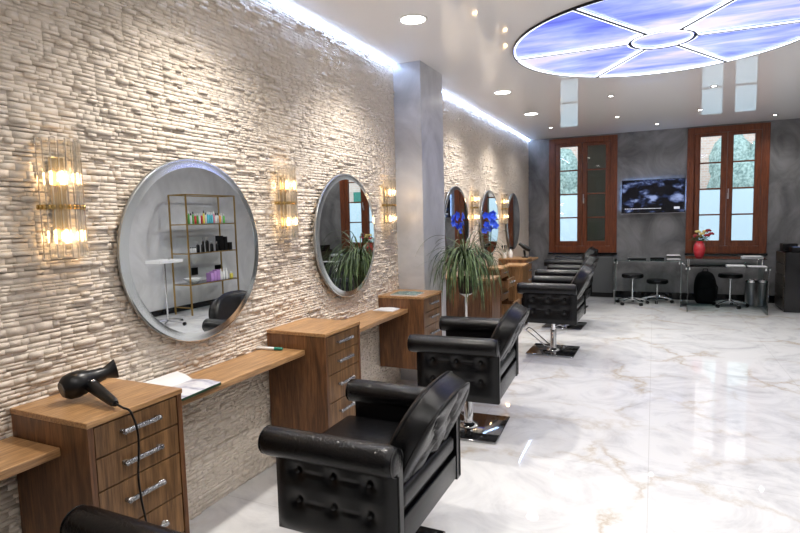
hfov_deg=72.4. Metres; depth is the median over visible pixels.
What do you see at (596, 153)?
window shutter
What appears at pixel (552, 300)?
chair
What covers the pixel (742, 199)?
wall
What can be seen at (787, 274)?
base cabinet
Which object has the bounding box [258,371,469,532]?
chair
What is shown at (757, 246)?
window
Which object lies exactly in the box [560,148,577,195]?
bush
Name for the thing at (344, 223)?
round mirror
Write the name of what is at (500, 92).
diffuser
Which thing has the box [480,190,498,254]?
round mirror
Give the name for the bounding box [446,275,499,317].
base cabinet
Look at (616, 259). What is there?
glass desk
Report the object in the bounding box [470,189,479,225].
wall sconce
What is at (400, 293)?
magazine
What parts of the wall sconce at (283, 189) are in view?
glass rod, glass rod, glass rod, glass rod, glass rod, glass rod, glass rod, glass rod, glass rod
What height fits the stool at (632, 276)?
0.530 m
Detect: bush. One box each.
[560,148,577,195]
[707,135,754,189]
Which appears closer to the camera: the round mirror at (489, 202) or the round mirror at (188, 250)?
the round mirror at (188, 250)
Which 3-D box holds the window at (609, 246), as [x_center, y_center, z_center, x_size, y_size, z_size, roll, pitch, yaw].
[3.460,-1.331,10.366,1.247,2.199,0.190,1,6,25]
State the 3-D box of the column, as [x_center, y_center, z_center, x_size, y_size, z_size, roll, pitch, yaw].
[0.215,-0.414,5.480,0.279,3.028,0.582,1,6,25]
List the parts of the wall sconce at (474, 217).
glass rod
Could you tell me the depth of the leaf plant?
5.18 m
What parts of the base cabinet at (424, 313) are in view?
drawer, drawer, drawer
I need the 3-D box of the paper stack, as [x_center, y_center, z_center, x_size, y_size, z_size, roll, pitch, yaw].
[5.544,-0.148,8.615,0.280,0.036,0.240,1,6,25]
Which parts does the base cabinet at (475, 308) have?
door, door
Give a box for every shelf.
[0,436,60,480]
[182,348,304,405]
[344,308,407,331]
[683,256,766,259]
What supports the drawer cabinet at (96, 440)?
attached to the wall at (244, 89)
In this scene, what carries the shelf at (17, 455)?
attached to the wall at (244, 89)
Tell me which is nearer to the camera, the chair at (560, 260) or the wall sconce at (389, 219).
the wall sconce at (389, 219)
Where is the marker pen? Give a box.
[257,346,282,350]
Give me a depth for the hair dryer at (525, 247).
8.74 m
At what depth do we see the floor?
3.84 m
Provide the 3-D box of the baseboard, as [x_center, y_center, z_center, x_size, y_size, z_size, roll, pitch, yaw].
[5.120,0.535,9.747,5.580,0.125,0.018,1,6,25]
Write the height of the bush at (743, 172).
4.020 m
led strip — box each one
[277,0,394,64]
[442,91,529,140]
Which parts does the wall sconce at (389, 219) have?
glass rod, glass rod, glass rod, glass rod, glass rod, glass rod, glass rod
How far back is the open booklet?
8.35 m
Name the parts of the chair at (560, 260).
armrest, armrest, backrest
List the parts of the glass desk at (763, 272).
leg panel, leg panel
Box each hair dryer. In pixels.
[58,359,146,521]
[518,242,530,257]
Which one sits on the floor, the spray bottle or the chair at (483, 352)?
the chair at (483, 352)
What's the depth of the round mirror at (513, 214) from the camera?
9.42 m
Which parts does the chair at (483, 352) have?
armrest, panel, armrest, panel, plate, panel, backrest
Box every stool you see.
[616,273,648,305]
[640,278,673,303]
[712,273,748,308]
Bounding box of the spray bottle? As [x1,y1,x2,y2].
[508,247,513,257]
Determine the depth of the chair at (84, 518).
1.72 m
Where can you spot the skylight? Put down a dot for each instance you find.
(595, 38)
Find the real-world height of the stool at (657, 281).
0.400 m
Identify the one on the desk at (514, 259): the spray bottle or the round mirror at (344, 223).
the spray bottle
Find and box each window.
[548,134,617,254]
[684,122,770,255]
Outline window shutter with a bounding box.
[587,145,605,240]
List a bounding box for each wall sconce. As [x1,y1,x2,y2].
[33,136,88,258]
[274,165,298,240]
[382,178,396,231]
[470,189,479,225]
[501,194,507,223]
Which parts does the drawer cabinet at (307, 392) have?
drawer, drawer, drawer, drawer, handle, handle, handle, handle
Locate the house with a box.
[561,134,754,190]
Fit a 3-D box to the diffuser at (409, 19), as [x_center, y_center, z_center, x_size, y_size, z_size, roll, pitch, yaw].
[0.095,-1.792,3.968,0.176,0.001,0.176,1,6,25]
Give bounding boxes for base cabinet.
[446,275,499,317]
[774,250,799,312]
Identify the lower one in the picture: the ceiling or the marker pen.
the marker pen
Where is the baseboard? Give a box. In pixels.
[590,291,774,302]
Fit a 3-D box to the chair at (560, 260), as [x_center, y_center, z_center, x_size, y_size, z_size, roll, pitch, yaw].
[2.896,0.183,9.145,0.770,1.038,0.856,1,6,29]
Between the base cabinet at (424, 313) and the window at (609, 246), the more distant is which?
the window at (609, 246)
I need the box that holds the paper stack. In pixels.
[740,255,763,258]
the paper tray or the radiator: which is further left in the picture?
the radiator
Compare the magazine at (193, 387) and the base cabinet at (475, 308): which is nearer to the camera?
the magazine at (193, 387)
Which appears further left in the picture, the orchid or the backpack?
the orchid
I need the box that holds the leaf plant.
[416,227,516,316]
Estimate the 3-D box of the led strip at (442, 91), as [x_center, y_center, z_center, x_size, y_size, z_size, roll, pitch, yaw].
[1.359,-2.199,8.155,0.017,0.012,5.528,1,6,25]
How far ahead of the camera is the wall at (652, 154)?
9.79 m
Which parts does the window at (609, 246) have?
sill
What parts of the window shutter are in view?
frame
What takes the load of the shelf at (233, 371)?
attached to the wall at (244, 89)
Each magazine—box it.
[173,379,220,400]
[390,291,423,295]
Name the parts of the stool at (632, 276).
seat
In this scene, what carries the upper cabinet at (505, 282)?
attached to the wall at (244, 89)
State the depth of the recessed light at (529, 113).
7.81 m
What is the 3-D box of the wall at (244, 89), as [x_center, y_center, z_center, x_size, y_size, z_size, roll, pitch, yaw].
[-0.420,-0.314,4.544,0.116,3.028,13.910,1,6,25]
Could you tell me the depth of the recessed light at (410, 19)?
3.96 m
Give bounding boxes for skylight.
[513,0,799,77]
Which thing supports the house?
on the pavement
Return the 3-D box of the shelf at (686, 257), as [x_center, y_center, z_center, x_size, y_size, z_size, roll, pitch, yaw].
[5.242,-0.140,8.873,1.125,0.010,0.550,1,6,25]
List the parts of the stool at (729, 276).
post, seat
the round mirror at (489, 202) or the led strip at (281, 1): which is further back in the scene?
the round mirror at (489, 202)
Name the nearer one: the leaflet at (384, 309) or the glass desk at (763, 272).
the leaflet at (384, 309)
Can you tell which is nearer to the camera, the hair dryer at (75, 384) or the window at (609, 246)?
the hair dryer at (75, 384)
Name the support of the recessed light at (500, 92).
in the ceiling
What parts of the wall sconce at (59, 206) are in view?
glass rod, glass rod, glass rod, bulb, glass rod, bulb, glass rod, glass rod, glass rod, glass rod, glass rod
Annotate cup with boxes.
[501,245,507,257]
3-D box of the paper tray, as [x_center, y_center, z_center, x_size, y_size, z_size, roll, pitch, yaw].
[4.639,-0.156,9.279,0.220,0.078,0.320,1,6,25]
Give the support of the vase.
on the glass desk at (763, 272)
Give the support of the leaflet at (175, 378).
on the shelf at (233, 371)
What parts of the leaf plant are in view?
pot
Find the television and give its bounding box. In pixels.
[621,178,684,213]
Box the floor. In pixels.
[189,297,799,532]
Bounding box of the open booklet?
[726,264,745,266]
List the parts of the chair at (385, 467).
armrest, panel, armrest, panel, seat frame, backrest, panel, plate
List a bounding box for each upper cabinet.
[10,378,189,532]
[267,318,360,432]
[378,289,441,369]
[473,265,519,316]
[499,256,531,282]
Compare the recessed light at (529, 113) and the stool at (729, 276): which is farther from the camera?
the stool at (729, 276)
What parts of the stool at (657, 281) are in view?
seat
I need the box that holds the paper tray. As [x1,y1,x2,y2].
[666,254,680,259]
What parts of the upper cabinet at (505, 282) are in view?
drawer, drawer, drawer, drawer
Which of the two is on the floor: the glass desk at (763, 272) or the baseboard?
the glass desk at (763, 272)
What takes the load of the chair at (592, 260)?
on the floor
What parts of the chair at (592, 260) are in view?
armrest, armrest, plate, panel, backrest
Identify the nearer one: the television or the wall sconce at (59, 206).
the wall sconce at (59, 206)
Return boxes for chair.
[60,504,182,532]
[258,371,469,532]
[407,302,529,443]
[517,263,594,357]
[535,254,598,329]
[544,246,597,307]
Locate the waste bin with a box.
[744,279,757,305]
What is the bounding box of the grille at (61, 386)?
[58,383,64,396]
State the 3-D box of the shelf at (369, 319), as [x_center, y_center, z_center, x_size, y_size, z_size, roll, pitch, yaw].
[-0.299,0.440,4.355,0.292,0.034,1.130,1,6,25]
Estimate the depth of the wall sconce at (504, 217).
8.85 m
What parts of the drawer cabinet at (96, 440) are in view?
drawer, drawer, drawer, handle, handle, handle, drawer, handle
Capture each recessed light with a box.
[399,14,427,24]
[493,90,511,94]
[523,112,538,114]
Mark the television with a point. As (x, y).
(648, 196)
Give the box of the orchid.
[481,209,501,265]
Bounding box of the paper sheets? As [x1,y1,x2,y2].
[747,265,766,266]
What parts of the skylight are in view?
sky panel, sky panel, sky panel, sky panel, sky panel, sky panel, sky panel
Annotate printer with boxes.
[780,243,797,250]
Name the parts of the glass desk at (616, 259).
leg panel, leg panel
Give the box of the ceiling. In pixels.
[283,0,799,139]
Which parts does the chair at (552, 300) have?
armrest, panel, plate, armrest, panel, backrest, panel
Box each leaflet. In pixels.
[143,371,191,386]
[373,307,399,311]
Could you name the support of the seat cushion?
on the chair at (385, 467)
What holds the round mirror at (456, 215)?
attached to the wall at (244, 89)
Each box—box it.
[650,257,663,259]
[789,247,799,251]
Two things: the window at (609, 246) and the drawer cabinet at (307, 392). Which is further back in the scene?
the window at (609, 246)
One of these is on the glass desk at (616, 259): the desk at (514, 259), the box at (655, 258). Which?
the box at (655, 258)
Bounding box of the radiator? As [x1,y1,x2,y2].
[592,257,614,297]
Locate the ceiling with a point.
(470, 43)
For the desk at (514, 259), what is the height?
0.651 m
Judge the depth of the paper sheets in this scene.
8.25 m
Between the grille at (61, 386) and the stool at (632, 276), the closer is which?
the grille at (61, 386)
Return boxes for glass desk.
[614,257,682,306]
[683,256,770,314]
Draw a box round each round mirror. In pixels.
[117,158,258,341]
[313,174,374,296]
[444,186,468,262]
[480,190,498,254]
[506,193,519,249]
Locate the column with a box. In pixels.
[393,60,445,380]
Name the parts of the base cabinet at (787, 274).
drawer, drawer, drawer, drawer, drawer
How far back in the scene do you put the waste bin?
9.02 m
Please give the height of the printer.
0.109 m
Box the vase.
[687,229,713,257]
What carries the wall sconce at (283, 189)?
attached to the wall at (244, 89)
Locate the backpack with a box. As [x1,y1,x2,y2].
[694,268,717,303]
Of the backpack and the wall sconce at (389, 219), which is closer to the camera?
the wall sconce at (389, 219)
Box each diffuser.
[401,16,424,23]
[495,91,509,93]
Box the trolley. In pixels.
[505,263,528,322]
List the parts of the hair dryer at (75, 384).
handle, cord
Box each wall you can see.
[0,0,528,532]
[528,118,799,295]
[560,189,753,240]
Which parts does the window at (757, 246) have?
sill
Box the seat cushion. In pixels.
[323,415,399,443]

